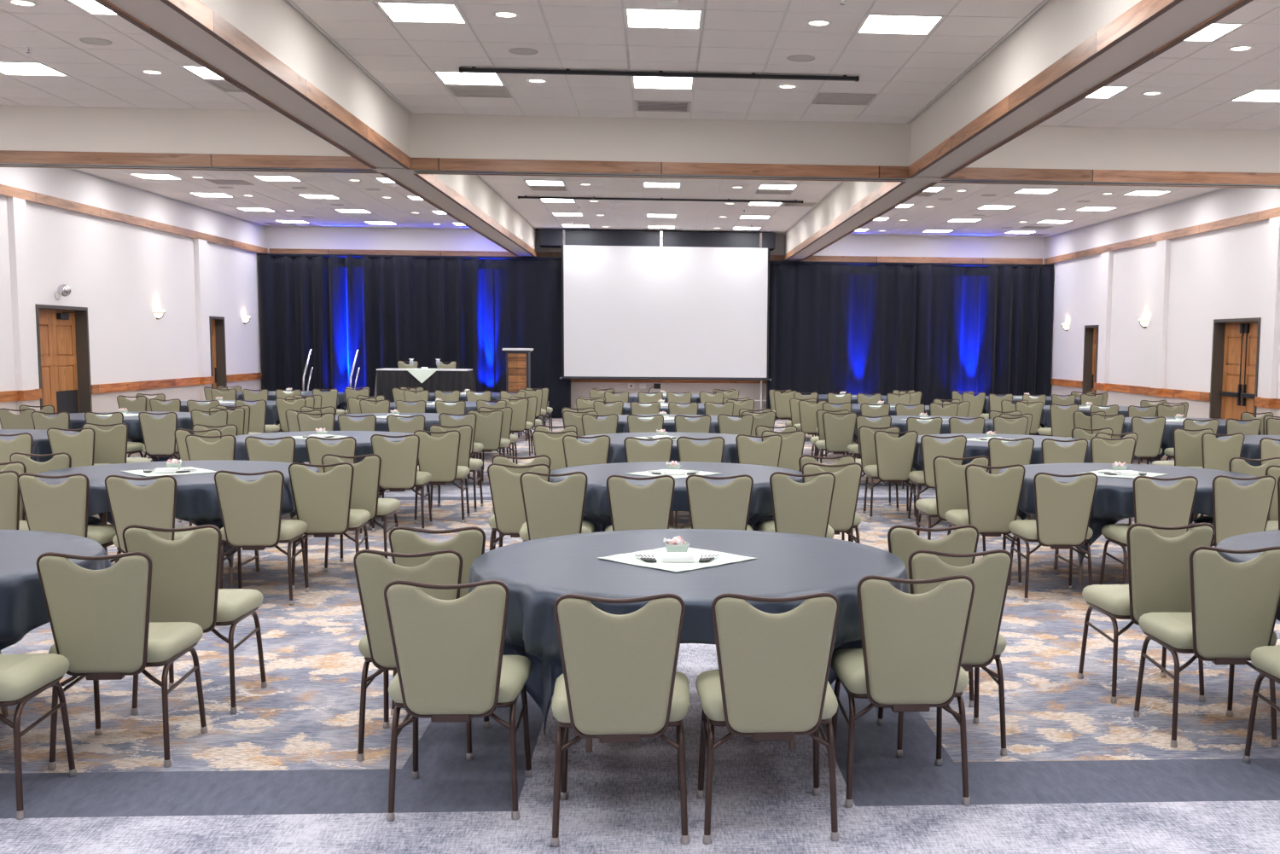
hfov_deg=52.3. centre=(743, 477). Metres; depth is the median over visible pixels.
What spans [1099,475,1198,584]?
banquet chair
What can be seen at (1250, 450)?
tablecloth
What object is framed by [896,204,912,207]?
diffuser
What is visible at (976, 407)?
banquet chair
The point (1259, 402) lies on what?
trim
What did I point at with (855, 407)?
tablecloth
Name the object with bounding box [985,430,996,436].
candy bowl
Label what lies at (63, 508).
banquet chair
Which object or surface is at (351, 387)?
banquet chair
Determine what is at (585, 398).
banquet chair
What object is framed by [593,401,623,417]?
banquet chair
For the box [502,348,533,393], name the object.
lectern
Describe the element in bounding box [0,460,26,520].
banquet chair
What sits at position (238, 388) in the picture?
banquet chair
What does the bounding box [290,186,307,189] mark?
ceiling speaker
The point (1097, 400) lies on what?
banquet chair
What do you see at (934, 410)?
banquet chair
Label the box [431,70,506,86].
recessed light
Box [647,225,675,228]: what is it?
recessed light
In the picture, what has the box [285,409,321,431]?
banquet chair
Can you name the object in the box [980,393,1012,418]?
banquet chair
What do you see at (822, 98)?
ceiling vent
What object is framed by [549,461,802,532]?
tablecloth
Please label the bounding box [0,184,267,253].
trim
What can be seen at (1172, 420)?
table overlay
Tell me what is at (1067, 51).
ceiling beam
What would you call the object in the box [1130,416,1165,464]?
banquet chair
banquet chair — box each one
[0,407,35,429]
[0,432,33,470]
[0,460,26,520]
[0,470,29,530]
[0,653,76,820]
[9,452,102,523]
[17,472,120,562]
[18,404,54,415]
[31,411,69,430]
[36,551,208,770]
[46,427,109,467]
[82,423,151,464]
[84,412,144,457]
[104,474,194,564]
[116,395,146,412]
[122,524,267,715]
[135,393,165,411]
[138,412,180,461]
[149,398,180,412]
[174,428,221,523]
[185,434,236,526]
[186,400,219,414]
[190,409,227,430]
[192,424,238,436]
[203,386,228,400]
[209,407,245,435]
[210,388,236,400]
[214,470,309,605]
[215,405,261,434]
[216,385,241,392]
[234,399,279,433]
[242,389,268,400]
[244,436,302,535]
[275,389,301,400]
[275,397,306,432]
[285,395,314,410]
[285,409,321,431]
[288,462,370,589]
[293,394,322,410]
[296,412,335,463]
[300,406,335,463]
[305,436,372,537]
[312,388,345,414]
[321,453,400,572]
[337,414,376,430]
[343,388,369,414]
[345,386,369,409]
[347,396,377,413]
[353,549,490,762]
[356,395,384,404]
[359,399,389,413]
[370,434,432,531]
[384,580,533,821]
[386,414,435,492]
[388,526,494,715]
[391,387,416,402]
[395,400,426,413]
[397,360,418,368]
[399,386,424,394]
[403,389,429,401]
[413,430,470,523]
[429,424,483,511]
[434,389,459,401]
[435,400,465,414]
[436,360,456,368]
[438,413,483,488]
[465,390,491,402]
[467,409,510,482]
[476,399,511,456]
[478,407,517,471]
[487,463,550,550]
[491,454,551,549]
[499,397,533,455]
[500,390,528,441]
[509,395,541,446]
[517,389,546,437]
[519,471,594,541]
[524,387,552,434]
[531,430,577,471]
[534,424,577,438]
[550,593,689,847]
[561,407,595,425]
[562,410,598,436]
[562,435,610,467]
[576,398,605,412]
[578,396,605,404]
[581,413,618,436]
[589,389,613,401]
[592,388,615,395]
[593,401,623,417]
[604,390,628,404]
[605,474,678,531]
[623,436,674,525]
[627,414,663,432]
[630,401,660,414]
[637,391,663,402]
[666,391,691,402]
[668,401,698,414]
[674,414,711,433]
[674,436,724,527]
[680,474,753,530]
[695,592,839,844]
[698,391,723,405]
[704,401,733,417]
[713,389,735,395]
[715,389,738,401]
[717,413,753,435]
[722,397,750,405]
[726,399,754,418]
[735,434,782,466]
[738,408,771,418]
[741,411,775,436]
[755,424,797,437]
[757,471,835,538]
[761,430,805,471]
[768,389,791,420]
[771,390,796,420]
[785,398,816,451]
[790,391,818,436]
[793,400,826,457]
[798,454,855,541]
[802,462,862,543]
[809,409,849,459]
[815,401,851,459]
[815,412,857,463]
[826,392,851,404]
[827,575,975,808]
[847,414,891,488]
[852,403,890,458]
[855,425,900,511]
[856,393,881,403]
[862,430,918,519]
[876,549,1012,757]
[877,524,978,708]
[886,393,910,404]
[892,389,915,396]
[893,417,942,492]
[895,403,925,415]
[898,391,922,404]
[907,435,966,527]
[915,455,989,556]
[929,402,958,416]
[932,398,960,407]
[942,401,970,417]
[945,464,1025,587]
[948,417,985,433]
[951,390,974,404]
[961,392,985,418]
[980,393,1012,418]
[988,437,1034,519]
[989,410,1021,418]
[989,416,1028,473]
[999,413,1032,435]
[1000,399,1028,414]
[1007,471,1098,602]
[1015,401,1043,435]
[1022,394,1046,406]
[1035,438,1087,519]
[1037,403,1078,437]
[1045,394,1075,427]
[1066,410,1105,437]
[1070,390,1093,398]
[1071,427,1112,441]
[1077,523,1215,703]
[1080,393,1103,405]
[1085,392,1107,405]
[1089,404,1118,419]
[1090,413,1124,438]
[1090,436,1135,523]
[1094,432,1137,521]
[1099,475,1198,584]
[1128,405,1157,462]
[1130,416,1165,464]
[1133,546,1279,747]
[1140,400,1167,417]
[1140,404,1185,459]
[1151,428,1213,466]
[1162,401,1188,417]
[1163,418,1219,460]
[1187,475,1275,547]
[1189,432,1245,471]
[1199,457,1279,517]
[1225,418,1261,436]
[1240,412,1273,435]
[1242,645,1279,762]
[1259,437,1279,465]
[1262,415,1279,435]
[1265,465,1279,520]
[1265,476,1279,531]
[1266,417,1279,435]
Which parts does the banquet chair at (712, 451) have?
leg, backrest, frame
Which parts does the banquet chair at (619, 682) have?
leg, leg, frame, backrest, seat, seat frame, leg, leg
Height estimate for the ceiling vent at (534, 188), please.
0.008 m
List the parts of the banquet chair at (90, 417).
backrest, frame, seat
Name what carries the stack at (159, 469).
on the table overlay at (199, 470)
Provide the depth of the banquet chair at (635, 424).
14.90 m
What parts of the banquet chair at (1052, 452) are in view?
frame, backrest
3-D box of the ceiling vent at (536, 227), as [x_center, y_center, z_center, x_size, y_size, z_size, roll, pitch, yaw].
[-4.227,-5.441,28.280,0.576,0.008,0.276,0,6,-4]
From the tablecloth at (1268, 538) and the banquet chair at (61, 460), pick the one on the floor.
the banquet chair at (61, 460)
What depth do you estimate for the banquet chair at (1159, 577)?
6.10 m
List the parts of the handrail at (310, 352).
rail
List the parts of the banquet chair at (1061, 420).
seat, frame, backrest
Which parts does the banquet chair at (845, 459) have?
backrest, frame, leg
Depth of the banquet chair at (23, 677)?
4.68 m
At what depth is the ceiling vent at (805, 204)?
23.08 m
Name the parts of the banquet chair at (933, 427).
backrest, frame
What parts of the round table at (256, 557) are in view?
leg, leg, leg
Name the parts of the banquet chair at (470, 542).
leg, backrest, frame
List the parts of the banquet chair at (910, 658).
leg, leg, seat frame, seat, backrest, frame, leg, leg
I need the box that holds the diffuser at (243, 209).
[238,208,273,211]
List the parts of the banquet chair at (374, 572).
leg, seat, seat frame, leg, backrest, frame, leg, leg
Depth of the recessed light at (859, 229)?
28.11 m
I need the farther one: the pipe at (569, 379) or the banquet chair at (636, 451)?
the pipe at (569, 379)
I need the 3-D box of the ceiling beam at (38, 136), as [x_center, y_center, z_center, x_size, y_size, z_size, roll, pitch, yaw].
[-6.810,-3.768,14.224,5.453,0.706,0.383,0,6,-4]
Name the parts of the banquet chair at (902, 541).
frame, backrest, leg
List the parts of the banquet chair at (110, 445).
backrest, frame, seat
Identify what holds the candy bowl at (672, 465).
on the table overlay at (701, 473)
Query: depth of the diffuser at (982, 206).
23.31 m
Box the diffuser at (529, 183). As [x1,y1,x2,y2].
[526,180,563,185]
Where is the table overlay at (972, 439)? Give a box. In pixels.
[966,437,1021,442]
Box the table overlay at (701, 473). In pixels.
[628,469,720,478]
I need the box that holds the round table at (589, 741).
[585,735,795,752]
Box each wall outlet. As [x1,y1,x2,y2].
[628,383,634,389]
[639,383,645,389]
[647,384,660,392]
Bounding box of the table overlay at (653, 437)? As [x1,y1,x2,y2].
[634,436,678,441]
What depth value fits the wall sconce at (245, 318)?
27.23 m
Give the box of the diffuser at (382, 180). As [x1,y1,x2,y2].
[377,178,394,182]
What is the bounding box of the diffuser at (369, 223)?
[366,221,395,224]
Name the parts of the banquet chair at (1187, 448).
seat, backrest, frame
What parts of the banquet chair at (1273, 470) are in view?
frame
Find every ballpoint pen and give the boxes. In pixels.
[634,554,647,561]
[707,554,720,561]
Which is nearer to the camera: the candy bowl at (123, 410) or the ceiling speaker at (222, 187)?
the candy bowl at (123, 410)
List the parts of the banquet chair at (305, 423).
backrest, frame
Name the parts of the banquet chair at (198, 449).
backrest, frame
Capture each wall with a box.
[0,167,267,429]
[266,226,1046,414]
[1045,187,1279,420]
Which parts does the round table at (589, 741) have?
leg, leg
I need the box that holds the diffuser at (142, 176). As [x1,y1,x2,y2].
[132,174,179,179]
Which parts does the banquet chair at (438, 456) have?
leg, backrest, frame, seat, seat frame, leg, leg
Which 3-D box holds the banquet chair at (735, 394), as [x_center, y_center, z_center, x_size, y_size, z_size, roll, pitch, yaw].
[-0.314,-1.157,23.382,0.487,0.859,0.555,0,6,-6]
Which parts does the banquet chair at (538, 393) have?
frame, backrest, seat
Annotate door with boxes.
[34,304,92,414]
[209,316,226,389]
[1082,325,1099,396]
[1209,317,1261,419]
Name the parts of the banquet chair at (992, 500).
leg, seat frame, seat, backrest, frame, leg, leg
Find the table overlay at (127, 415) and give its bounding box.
[96,413,151,416]
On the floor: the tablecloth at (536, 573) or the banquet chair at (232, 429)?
the banquet chair at (232, 429)
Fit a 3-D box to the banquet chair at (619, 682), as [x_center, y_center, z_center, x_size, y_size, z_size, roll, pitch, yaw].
[-0.427,0.788,4.536,0.487,0.876,0.555,0,6,-4]
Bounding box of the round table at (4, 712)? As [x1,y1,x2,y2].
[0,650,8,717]
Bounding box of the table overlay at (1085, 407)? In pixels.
[1078,406,1105,408]
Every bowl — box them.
[118,407,127,413]
[164,459,181,470]
[215,396,222,401]
[315,428,327,434]
[390,409,400,414]
[409,360,413,368]
[656,429,668,435]
[657,399,664,403]
[657,411,666,416]
[663,535,690,552]
[665,460,680,470]
[919,413,928,417]
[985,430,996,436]
[1085,401,1093,406]
[1111,461,1127,470]
[1174,413,1183,419]
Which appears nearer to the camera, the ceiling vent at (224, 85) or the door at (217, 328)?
the ceiling vent at (224, 85)
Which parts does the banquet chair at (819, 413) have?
seat, backrest, frame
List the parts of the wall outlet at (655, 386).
plate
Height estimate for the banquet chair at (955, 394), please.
0.859 m
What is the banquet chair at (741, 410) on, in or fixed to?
on the floor
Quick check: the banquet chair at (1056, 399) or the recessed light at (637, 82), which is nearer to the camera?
the recessed light at (637, 82)
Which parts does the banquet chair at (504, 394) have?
backrest, frame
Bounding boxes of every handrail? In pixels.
[302,349,313,390]
[349,349,360,389]
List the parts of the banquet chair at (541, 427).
frame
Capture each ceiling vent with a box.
[204,79,244,92]
[204,179,254,185]
[264,222,298,226]
[444,84,511,98]
[529,186,567,191]
[535,226,563,228]
[634,100,691,112]
[755,189,792,194]
[781,202,816,206]
[812,93,876,104]
[915,192,936,196]
[1016,233,1048,236]
[1019,226,1053,229]
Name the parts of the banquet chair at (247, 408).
backrest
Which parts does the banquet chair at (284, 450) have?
backrest, frame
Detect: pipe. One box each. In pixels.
[569,378,570,407]
[766,380,767,408]
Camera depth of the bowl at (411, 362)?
26.21 m
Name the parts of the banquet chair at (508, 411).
leg, backrest, frame, leg, seat, leg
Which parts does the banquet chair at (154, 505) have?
leg, backrest, seat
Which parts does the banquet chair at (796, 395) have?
backrest, frame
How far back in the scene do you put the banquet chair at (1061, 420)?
18.68 m
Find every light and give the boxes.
[0,61,70,76]
[5,0,38,6]
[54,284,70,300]
[65,0,117,15]
[128,173,183,180]
[139,69,164,75]
[179,65,225,80]
[188,192,234,197]
[234,207,276,211]
[251,175,302,181]
[274,220,310,223]
[297,194,340,198]
[333,209,372,213]
[348,179,361,181]
[362,221,396,224]
[373,0,468,23]
[373,177,395,183]
[406,196,423,200]
[430,210,446,214]
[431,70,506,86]
[451,222,464,225]
[492,10,519,18]
[523,180,565,186]
[525,78,547,83]
[539,198,575,203]
[551,212,583,215]
[560,224,590,227]
[622,6,703,29]
[630,75,695,89]
[642,182,681,187]
[645,214,677,217]
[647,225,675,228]
[731,186,744,188]
[732,226,762,229]
[738,215,771,219]
[746,202,782,205]
[756,184,797,189]
[776,83,797,88]
[805,19,831,26]
[855,13,945,34]
[855,228,870,231]
[872,217,890,221]
[896,203,915,208]
[921,229,953,232]
[923,186,945,191]
[945,218,982,221]
[975,204,1017,209]
[1002,230,1037,233]
[1012,188,1058,193]
[1036,220,1074,223]
[1074,206,1117,210]
[1085,86,1130,98]
[1122,190,1172,195]
[1140,91,1163,95]
[1182,22,1246,41]
[1227,45,1254,51]
[1227,88,1279,102]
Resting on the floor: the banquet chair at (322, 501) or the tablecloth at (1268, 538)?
the banquet chair at (322, 501)
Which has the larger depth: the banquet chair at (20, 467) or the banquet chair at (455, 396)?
the banquet chair at (455, 396)
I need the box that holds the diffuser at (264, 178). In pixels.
[256,176,298,180]
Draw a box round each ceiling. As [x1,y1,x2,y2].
[0,0,275,110]
[71,168,471,229]
[286,0,1049,123]
[477,174,843,234]
[849,182,1226,238]
[1036,0,1279,130]
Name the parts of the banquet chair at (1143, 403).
frame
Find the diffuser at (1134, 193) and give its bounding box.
[1127,191,1167,195]
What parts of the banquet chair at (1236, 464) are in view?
frame, backrest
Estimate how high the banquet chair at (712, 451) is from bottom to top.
0.876 m
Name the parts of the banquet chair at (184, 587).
leg, leg, backrest, frame, seat frame, leg, seat, leg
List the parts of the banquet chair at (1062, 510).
leg, leg, seat frame, seat, backrest, frame, leg, leg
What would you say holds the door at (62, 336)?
in the wall at (122, 272)
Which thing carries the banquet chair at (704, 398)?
on the floor
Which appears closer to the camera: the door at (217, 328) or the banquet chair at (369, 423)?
the banquet chair at (369, 423)
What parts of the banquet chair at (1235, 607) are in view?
leg, leg, seat frame, seat, leg, frame, backrest, leg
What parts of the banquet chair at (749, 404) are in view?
frame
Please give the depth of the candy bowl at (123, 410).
15.71 m
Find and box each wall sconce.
[152,309,165,319]
[241,315,250,324]
[1060,323,1070,331]
[1139,319,1149,328]
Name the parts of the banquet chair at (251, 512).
leg, leg, backrest, frame, seat frame, seat, leg, leg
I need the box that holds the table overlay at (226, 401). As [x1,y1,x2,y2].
[196,401,234,403]
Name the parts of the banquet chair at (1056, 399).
frame, backrest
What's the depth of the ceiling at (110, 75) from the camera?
11.84 m
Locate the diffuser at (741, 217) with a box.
[740,215,769,218]
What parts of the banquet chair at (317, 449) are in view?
backrest, frame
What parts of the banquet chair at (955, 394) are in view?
frame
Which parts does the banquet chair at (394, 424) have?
backrest, frame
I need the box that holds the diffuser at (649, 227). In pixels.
[648,226,674,228]
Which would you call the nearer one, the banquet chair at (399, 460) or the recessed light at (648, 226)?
the banquet chair at (399, 460)
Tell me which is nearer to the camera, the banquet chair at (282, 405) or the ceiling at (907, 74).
the ceiling at (907, 74)
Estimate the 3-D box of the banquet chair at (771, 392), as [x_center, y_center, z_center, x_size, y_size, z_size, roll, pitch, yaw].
[0.664,-1.196,23.847,0.487,0.859,0.555,0,6,-3]
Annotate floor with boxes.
[0,418,1279,853]
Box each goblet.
[408,358,413,368]
[436,359,440,368]
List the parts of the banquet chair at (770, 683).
leg, leg, seat, seat frame, frame, backrest, leg, leg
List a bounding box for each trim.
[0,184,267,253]
[0,372,261,402]
[269,248,1042,264]
[570,378,766,383]
[1044,207,1279,264]
[1050,378,1279,408]
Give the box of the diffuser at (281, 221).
[276,220,306,222]
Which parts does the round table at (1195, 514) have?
leg, leg, leg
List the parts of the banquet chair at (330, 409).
backrest, frame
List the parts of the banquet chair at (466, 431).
leg, leg, backrest, frame, leg, seat, leg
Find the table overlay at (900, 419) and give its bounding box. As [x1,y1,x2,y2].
[900,418,945,421]
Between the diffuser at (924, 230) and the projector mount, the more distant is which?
the diffuser at (924, 230)
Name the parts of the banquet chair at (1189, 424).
seat, frame, backrest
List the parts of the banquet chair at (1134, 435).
frame, backrest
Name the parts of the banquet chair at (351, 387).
backrest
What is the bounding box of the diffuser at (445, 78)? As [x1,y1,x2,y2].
[436,72,501,84]
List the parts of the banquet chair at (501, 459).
leg, backrest, frame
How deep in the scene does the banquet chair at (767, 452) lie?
11.80 m
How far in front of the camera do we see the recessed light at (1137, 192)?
20.96 m
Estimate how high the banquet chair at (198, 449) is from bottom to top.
0.876 m
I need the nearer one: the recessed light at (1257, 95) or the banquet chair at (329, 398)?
the recessed light at (1257, 95)
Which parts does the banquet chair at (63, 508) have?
backrest, frame, seat, seat frame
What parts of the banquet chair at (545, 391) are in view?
backrest, frame, seat, leg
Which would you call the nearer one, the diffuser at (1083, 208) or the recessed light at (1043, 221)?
the diffuser at (1083, 208)
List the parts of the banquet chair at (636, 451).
backrest, frame, leg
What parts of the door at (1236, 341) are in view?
latch rod, latch rod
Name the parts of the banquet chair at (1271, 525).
seat, frame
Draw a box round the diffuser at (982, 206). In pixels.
[977,205,1012,209]
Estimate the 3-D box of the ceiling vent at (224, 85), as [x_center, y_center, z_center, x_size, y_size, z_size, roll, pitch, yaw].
[-4.909,-3.852,12.767,0.576,0.008,0.576,0,6,-4]
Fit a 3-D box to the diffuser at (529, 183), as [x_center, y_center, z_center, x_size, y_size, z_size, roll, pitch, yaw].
[-3.107,-4.623,20.327,0.550,0.009,0.550,0,6,-4]
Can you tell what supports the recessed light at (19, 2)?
in the ceiling at (110, 75)
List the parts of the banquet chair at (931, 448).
leg, seat, leg, seat frame, frame, backrest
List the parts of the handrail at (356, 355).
rail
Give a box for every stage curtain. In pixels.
[256,253,389,406]
[387,255,494,392]
[489,256,569,418]
[767,261,916,418]
[913,262,1054,405]
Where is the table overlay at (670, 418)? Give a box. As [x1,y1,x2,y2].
[639,417,686,419]
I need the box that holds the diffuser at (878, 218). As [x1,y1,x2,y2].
[874,217,887,220]
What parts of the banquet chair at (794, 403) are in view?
seat, frame, backrest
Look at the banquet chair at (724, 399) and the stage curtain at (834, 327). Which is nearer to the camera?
the banquet chair at (724, 399)
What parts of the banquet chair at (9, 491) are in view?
backrest, frame, seat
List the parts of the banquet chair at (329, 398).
backrest, seat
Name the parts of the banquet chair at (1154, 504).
leg, seat frame, seat, leg, frame, backrest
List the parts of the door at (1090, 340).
handle plate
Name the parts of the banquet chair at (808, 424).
seat, seat frame, backrest, frame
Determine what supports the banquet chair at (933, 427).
on the floor
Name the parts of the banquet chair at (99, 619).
leg, backrest, frame, leg, seat, seat frame, leg, leg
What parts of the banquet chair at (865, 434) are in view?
seat, backrest, frame, leg, leg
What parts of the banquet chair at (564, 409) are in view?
backrest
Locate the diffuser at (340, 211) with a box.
[337,209,368,212]
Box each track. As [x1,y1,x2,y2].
[459,66,859,81]
[517,195,802,203]
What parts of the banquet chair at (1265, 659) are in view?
leg, seat, seat frame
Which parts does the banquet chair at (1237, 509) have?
seat, backrest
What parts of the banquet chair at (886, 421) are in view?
seat, backrest, frame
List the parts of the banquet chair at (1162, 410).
backrest, frame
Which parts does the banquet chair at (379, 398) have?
frame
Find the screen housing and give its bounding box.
[538,229,775,250]
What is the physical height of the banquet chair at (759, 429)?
0.876 m
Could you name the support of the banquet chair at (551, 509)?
on the floor
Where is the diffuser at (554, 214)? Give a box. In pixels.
[552,213,581,215]
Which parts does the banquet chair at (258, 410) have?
backrest, seat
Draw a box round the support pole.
[754,380,766,412]
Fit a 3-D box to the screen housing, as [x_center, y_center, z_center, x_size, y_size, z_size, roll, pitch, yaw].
[-1.903,-5.279,28.832,5.200,0.350,0.612,0,6,-4]
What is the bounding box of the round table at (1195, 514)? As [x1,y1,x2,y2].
[1053,512,1198,583]
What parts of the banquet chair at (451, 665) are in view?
leg, leg, backrest, frame, seat frame, seat, leg, leg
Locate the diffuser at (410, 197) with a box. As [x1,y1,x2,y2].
[407,196,422,199]
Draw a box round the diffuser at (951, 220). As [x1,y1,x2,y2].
[948,219,979,221]
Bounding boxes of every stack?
[153,467,178,472]
[308,434,327,437]
[654,435,670,438]
[661,552,694,562]
[663,469,684,474]
[986,436,1002,440]
[1113,470,1138,475]
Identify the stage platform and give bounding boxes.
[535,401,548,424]
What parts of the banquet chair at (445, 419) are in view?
backrest, frame, leg, seat, leg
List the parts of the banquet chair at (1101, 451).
backrest, frame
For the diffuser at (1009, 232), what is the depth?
28.39 m
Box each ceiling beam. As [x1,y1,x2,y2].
[0,104,379,173]
[93,0,410,169]
[373,113,416,173]
[379,173,537,256]
[410,113,909,182]
[784,181,937,261]
[902,122,942,182]
[908,0,1253,179]
[938,126,1279,188]
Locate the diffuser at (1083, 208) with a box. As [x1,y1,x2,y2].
[1079,207,1115,210]
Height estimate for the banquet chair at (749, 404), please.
0.859 m
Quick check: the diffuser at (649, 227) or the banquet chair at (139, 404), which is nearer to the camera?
the banquet chair at (139, 404)
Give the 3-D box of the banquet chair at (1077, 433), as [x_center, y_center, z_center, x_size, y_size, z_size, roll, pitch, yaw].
[3.550,-0.101,13.524,0.487,0.876,0.555,0,6,-3]
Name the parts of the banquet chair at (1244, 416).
frame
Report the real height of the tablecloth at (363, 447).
0.599 m
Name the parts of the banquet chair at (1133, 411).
backrest, frame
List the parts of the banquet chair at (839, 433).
leg, seat frame, seat, backrest, frame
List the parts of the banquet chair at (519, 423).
backrest, frame, seat frame, seat, leg, leg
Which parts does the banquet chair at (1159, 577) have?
leg, seat, seat frame, leg, leg, frame, backrest, leg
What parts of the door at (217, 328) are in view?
handle plate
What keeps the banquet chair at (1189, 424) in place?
on the floor
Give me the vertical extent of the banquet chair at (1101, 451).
0.876 m
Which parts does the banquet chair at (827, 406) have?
frame, backrest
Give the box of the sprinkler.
[23,46,32,53]
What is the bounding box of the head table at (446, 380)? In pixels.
[373,368,476,402]
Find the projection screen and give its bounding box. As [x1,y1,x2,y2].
[559,244,771,380]
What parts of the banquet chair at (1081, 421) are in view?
backrest, frame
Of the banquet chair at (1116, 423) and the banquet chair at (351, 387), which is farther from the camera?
the banquet chair at (351, 387)
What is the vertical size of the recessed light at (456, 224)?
0.015 m
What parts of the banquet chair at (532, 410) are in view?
backrest, frame, seat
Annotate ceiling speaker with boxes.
[79,37,112,45]
[217,186,233,188]
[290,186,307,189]
[365,188,380,190]
[508,47,538,54]
[786,54,815,61]
[937,198,953,200]
[981,194,996,196]
[1076,200,1090,202]
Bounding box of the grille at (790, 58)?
[788,56,814,61]
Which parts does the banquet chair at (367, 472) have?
leg, leg, backrest, frame, seat frame, leg, seat, leg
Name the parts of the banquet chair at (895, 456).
leg, leg, seat frame, seat, frame, backrest, leg, leg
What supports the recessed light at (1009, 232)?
in the ceiling at (1032, 208)
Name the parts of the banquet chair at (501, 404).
backrest, frame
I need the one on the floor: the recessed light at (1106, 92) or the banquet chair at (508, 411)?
the banquet chair at (508, 411)
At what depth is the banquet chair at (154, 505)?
7.82 m
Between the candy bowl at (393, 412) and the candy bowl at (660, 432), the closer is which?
the candy bowl at (660, 432)
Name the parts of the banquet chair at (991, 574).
leg, leg, frame, backrest, leg, seat frame, leg, seat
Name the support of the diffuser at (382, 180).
attached to the recessed light at (382, 180)
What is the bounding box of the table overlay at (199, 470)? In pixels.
[122,466,216,477]
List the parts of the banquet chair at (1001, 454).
frame, backrest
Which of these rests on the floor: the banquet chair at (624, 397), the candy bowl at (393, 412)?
the banquet chair at (624, 397)
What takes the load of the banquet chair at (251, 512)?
on the floor
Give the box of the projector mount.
[658,0,678,5]
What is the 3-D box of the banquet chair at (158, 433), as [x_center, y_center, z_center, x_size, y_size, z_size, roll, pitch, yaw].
[-6.593,-0.326,14.847,0.487,0.876,0.555,0,6,-4]
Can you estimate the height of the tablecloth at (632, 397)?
0.599 m
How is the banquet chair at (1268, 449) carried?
on the floor
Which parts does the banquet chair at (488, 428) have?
backrest, frame, seat frame, seat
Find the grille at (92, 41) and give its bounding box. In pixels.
[81,38,110,44]
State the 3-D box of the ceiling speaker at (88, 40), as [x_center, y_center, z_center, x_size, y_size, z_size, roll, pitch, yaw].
[-5.440,-3.664,10.888,0.252,0.007,0.252,0,6,-4]
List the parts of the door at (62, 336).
kick plate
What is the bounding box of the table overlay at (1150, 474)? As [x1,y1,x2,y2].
[1076,469,1167,478]
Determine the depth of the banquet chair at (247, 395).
21.57 m
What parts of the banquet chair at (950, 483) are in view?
leg, seat, leg, seat frame, backrest, frame, leg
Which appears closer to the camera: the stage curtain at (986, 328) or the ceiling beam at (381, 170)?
the ceiling beam at (381, 170)
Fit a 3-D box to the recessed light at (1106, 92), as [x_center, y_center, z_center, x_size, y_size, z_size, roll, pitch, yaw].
[3.393,-3.778,12.685,0.604,0.015,0.604,0,6,-4]
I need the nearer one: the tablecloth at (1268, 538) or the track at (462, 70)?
the tablecloth at (1268, 538)
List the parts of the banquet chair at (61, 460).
backrest, frame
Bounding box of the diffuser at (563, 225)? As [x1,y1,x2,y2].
[562,224,588,226]
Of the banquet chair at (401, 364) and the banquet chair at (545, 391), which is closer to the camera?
the banquet chair at (545, 391)
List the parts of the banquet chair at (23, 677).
leg, seat frame, seat, leg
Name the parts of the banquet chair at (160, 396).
frame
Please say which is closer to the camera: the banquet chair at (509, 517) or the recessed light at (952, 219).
the banquet chair at (509, 517)
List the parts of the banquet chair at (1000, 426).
frame, backrest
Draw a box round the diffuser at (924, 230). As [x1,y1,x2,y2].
[924,230,951,232]
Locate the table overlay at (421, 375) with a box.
[406,368,440,383]
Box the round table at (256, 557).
[102,512,260,586]
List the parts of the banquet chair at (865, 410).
backrest, frame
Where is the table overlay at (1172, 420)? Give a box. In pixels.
[1165,418,1198,422]
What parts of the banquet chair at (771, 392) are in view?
backrest, frame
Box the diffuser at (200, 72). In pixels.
[185,66,221,78]
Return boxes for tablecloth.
[0,429,79,462]
[0,529,111,650]
[36,460,319,567]
[45,411,209,461]
[160,400,281,432]
[234,430,418,498]
[236,390,345,410]
[321,413,466,435]
[389,401,496,413]
[418,392,517,402]
[467,529,909,735]
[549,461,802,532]
[577,432,762,463]
[597,414,741,433]
[605,402,722,415]
[614,393,713,403]
[802,394,887,403]
[831,403,942,415]
[854,415,993,459]
[913,433,1091,491]
[983,395,1080,413]
[997,463,1257,565]
[1032,405,1156,435]
[1105,417,1261,463]
[1216,435,1279,466]
[1216,529,1279,621]
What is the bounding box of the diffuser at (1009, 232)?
[1006,231,1035,233]
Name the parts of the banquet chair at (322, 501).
leg, leg, backrest, frame, seat, seat frame, leg, leg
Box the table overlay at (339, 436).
[292,434,356,439]
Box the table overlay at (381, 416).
[376,415,411,418]
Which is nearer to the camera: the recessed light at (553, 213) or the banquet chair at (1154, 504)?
the banquet chair at (1154, 504)
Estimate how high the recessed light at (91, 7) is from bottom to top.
0.015 m
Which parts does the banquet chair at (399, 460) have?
leg, backrest, frame, seat frame, leg, seat, leg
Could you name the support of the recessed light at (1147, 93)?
in the ceiling at (1196, 80)
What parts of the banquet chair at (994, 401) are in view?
seat, frame, backrest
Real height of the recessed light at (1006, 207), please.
0.015 m
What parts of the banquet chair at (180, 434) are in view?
backrest, frame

